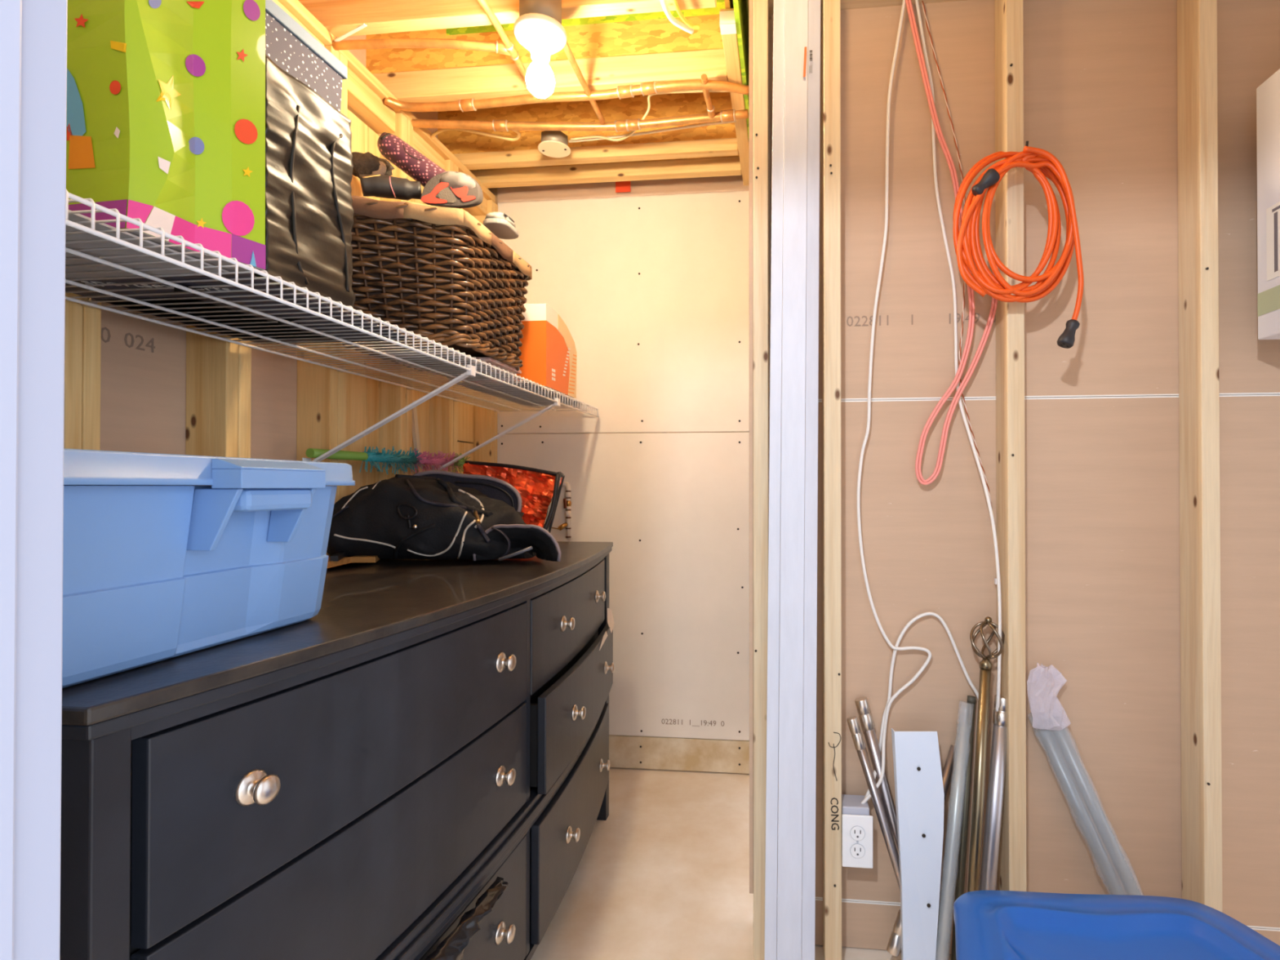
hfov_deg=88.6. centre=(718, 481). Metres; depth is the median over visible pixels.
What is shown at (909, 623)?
electrical cable
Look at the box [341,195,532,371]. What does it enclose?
wicker basket
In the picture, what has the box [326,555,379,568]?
wooden board
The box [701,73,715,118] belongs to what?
copper pipe
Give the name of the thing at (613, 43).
ceiling
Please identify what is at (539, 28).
ceiling light
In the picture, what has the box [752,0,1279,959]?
wall
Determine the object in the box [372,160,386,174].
sock
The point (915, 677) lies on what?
electrical cable
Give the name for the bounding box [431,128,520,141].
electrical cable
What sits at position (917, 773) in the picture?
board
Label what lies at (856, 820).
wall outlet
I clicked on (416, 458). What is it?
feather duster
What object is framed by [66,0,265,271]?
gift bag
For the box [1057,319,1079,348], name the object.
socket
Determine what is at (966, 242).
extension cord
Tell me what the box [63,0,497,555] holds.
wall
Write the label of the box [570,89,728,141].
electrical cable
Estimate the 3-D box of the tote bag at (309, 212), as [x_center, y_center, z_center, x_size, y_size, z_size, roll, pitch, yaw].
[-0.751,-0.480,1.103,0.161,0.378,0.215,0,0,6]
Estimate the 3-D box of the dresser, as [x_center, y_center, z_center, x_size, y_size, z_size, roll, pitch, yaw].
[-0.666,0.666,1.415,0.652,0.930,1.687,0,0,6]
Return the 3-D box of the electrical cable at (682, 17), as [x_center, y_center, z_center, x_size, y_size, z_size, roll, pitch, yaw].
[-0.088,-1.136,1.565,0.032,0.009,0.153,0,0,24]
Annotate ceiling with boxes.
[297,0,769,188]
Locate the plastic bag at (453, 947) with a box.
[424,876,508,959]
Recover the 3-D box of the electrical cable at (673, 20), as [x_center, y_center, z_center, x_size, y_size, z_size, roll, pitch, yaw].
[-0.112,-1.138,1.575,0.040,0.012,0.171,0,0,25]
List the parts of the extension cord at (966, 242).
cord, cord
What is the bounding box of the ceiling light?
[513,0,567,98]
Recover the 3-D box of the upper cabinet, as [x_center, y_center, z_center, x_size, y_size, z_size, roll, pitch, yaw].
[1.405,-0.582,1.193,0.522,0.548,0.383,0,0,6]
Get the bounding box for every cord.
[905,0,998,484]
[952,146,1084,348]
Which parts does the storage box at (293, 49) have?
lid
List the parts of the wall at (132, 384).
drywall panel, plate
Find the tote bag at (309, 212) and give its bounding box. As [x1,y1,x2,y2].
[173,54,355,324]
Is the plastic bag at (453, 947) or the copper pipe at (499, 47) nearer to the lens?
the plastic bag at (453, 947)
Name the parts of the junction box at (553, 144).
plate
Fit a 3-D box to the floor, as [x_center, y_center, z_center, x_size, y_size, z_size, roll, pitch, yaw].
[0.580,1.160,0.004,4.050,0.080,5.350,0,0,6]
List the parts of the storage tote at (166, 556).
lid, lid handle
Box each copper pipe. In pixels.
[331,38,514,56]
[382,80,749,111]
[410,108,748,132]
[477,0,526,82]
[563,40,605,124]
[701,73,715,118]
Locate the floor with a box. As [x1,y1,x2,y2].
[530,767,951,959]
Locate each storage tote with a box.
[62,448,355,688]
[953,890,1279,959]
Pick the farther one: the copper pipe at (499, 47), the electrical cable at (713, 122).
the electrical cable at (713, 122)
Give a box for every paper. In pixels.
[599,631,607,650]
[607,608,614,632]
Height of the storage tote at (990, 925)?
0.404 m
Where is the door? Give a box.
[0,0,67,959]
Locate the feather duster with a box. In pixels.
[305,446,470,474]
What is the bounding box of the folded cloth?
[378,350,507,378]
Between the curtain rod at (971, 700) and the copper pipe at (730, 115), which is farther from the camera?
the copper pipe at (730, 115)
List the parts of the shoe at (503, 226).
dark trim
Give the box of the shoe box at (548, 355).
[502,303,577,398]
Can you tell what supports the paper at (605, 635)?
attached to the dresser
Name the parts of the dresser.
leg, knob, drawer, drawer, moulding, frame, rail, drawer, knob, knob, knob, drawer, rail, drawer, drawer, knob, drawer, knob, drawer, knob, knob, leg, knob, knob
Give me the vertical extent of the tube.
0.711 m
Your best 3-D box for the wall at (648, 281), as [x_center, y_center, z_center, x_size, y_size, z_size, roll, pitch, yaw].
[-0.457,-0.169,2.633,1.430,2.620,0.124,0,0,6]
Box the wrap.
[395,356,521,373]
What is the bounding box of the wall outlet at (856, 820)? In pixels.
[841,794,872,868]
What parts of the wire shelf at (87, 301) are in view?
rail, rail, rail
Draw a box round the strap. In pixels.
[333,23,367,41]
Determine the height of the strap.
0.002 m
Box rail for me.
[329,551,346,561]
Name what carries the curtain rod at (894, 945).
on the floor
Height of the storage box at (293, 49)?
0.592 m
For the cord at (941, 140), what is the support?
hanging from the wall at (1131, 469)
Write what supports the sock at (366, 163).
in the wicker basket
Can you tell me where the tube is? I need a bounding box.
[1034,714,1141,895]
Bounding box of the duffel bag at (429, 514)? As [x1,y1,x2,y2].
[326,470,561,561]
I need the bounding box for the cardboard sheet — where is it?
[457,381,572,404]
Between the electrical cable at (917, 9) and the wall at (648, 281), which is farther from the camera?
the wall at (648, 281)
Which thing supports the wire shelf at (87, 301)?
attached to the wall at (132, 384)
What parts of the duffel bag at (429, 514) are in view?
zip pull, pocket rod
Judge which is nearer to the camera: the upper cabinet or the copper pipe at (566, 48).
the upper cabinet
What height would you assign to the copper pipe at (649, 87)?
0.033 m
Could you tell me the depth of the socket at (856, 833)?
1.48 m
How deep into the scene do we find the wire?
1.55 m
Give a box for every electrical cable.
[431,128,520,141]
[568,120,736,142]
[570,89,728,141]
[660,0,693,34]
[672,0,699,29]
[856,0,931,803]
[863,611,978,802]
[915,0,1001,711]
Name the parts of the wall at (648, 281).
drywall panel, drywall panel, drywall panel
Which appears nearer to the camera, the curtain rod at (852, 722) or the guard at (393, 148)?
the curtain rod at (852, 722)
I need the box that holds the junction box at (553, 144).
[537,130,570,157]
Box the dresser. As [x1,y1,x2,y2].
[59,541,614,959]
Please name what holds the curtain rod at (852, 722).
on the floor
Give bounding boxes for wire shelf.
[65,189,599,470]
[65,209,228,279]
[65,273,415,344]
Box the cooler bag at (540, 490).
[462,460,564,533]
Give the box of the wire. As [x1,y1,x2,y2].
[921,0,992,509]
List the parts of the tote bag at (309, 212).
panel, panel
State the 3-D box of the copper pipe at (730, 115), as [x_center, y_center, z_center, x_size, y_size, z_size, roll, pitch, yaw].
[-0.455,-1.126,2.046,1.101,0.033,0.080,0,0,3]
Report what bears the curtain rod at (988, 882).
on the floor
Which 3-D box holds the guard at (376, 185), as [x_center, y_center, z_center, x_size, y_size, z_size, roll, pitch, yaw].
[-0.855,-0.766,1.700,0.146,0.061,0.057,0,0,-23]
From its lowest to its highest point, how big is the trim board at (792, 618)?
2.285 m
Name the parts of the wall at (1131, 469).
plate, drywall panel, drywall panel, drywall panel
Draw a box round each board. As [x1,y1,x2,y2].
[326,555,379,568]
[764,0,820,959]
[891,728,944,959]
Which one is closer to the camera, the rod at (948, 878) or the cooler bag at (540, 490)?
the rod at (948, 878)
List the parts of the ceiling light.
bulb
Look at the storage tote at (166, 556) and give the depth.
0.70 m
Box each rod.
[846,715,900,890]
[854,697,898,853]
[886,744,955,956]
[935,722,970,959]
[951,695,976,959]
[967,616,1004,892]
[979,694,1007,890]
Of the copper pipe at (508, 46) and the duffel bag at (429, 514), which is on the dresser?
the duffel bag at (429, 514)
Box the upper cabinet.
[1256,68,1279,339]
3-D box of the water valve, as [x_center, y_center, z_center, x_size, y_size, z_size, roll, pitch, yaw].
[-0.622,0.114,2.579,0.078,0.226,0.036,0,-1,-34]
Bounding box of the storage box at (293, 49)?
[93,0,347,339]
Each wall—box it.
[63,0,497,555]
[488,172,749,773]
[748,0,753,893]
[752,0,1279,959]
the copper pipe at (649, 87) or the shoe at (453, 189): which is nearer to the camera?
the shoe at (453, 189)
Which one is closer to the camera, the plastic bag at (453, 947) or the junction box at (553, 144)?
the plastic bag at (453, 947)
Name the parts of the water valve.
valve handle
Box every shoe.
[420,170,483,208]
[483,211,519,239]
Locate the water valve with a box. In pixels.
[551,481,571,538]
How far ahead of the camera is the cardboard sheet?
2.08 m
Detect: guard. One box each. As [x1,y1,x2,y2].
[359,173,421,200]
[377,132,445,186]
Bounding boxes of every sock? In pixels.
[351,151,394,178]
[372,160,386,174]
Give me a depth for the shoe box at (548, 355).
2.05 m
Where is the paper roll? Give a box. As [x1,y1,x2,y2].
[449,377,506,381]
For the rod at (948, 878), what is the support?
on the floor
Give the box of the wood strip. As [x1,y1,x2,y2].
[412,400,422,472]
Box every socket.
[849,826,865,840]
[849,843,865,858]
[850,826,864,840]
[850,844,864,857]
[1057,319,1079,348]
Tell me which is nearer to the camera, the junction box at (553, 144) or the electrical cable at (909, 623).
the electrical cable at (909, 623)
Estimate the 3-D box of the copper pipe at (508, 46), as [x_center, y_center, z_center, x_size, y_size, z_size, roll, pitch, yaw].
[-0.546,-1.129,1.650,0.025,0.023,0.418,0,0,5]

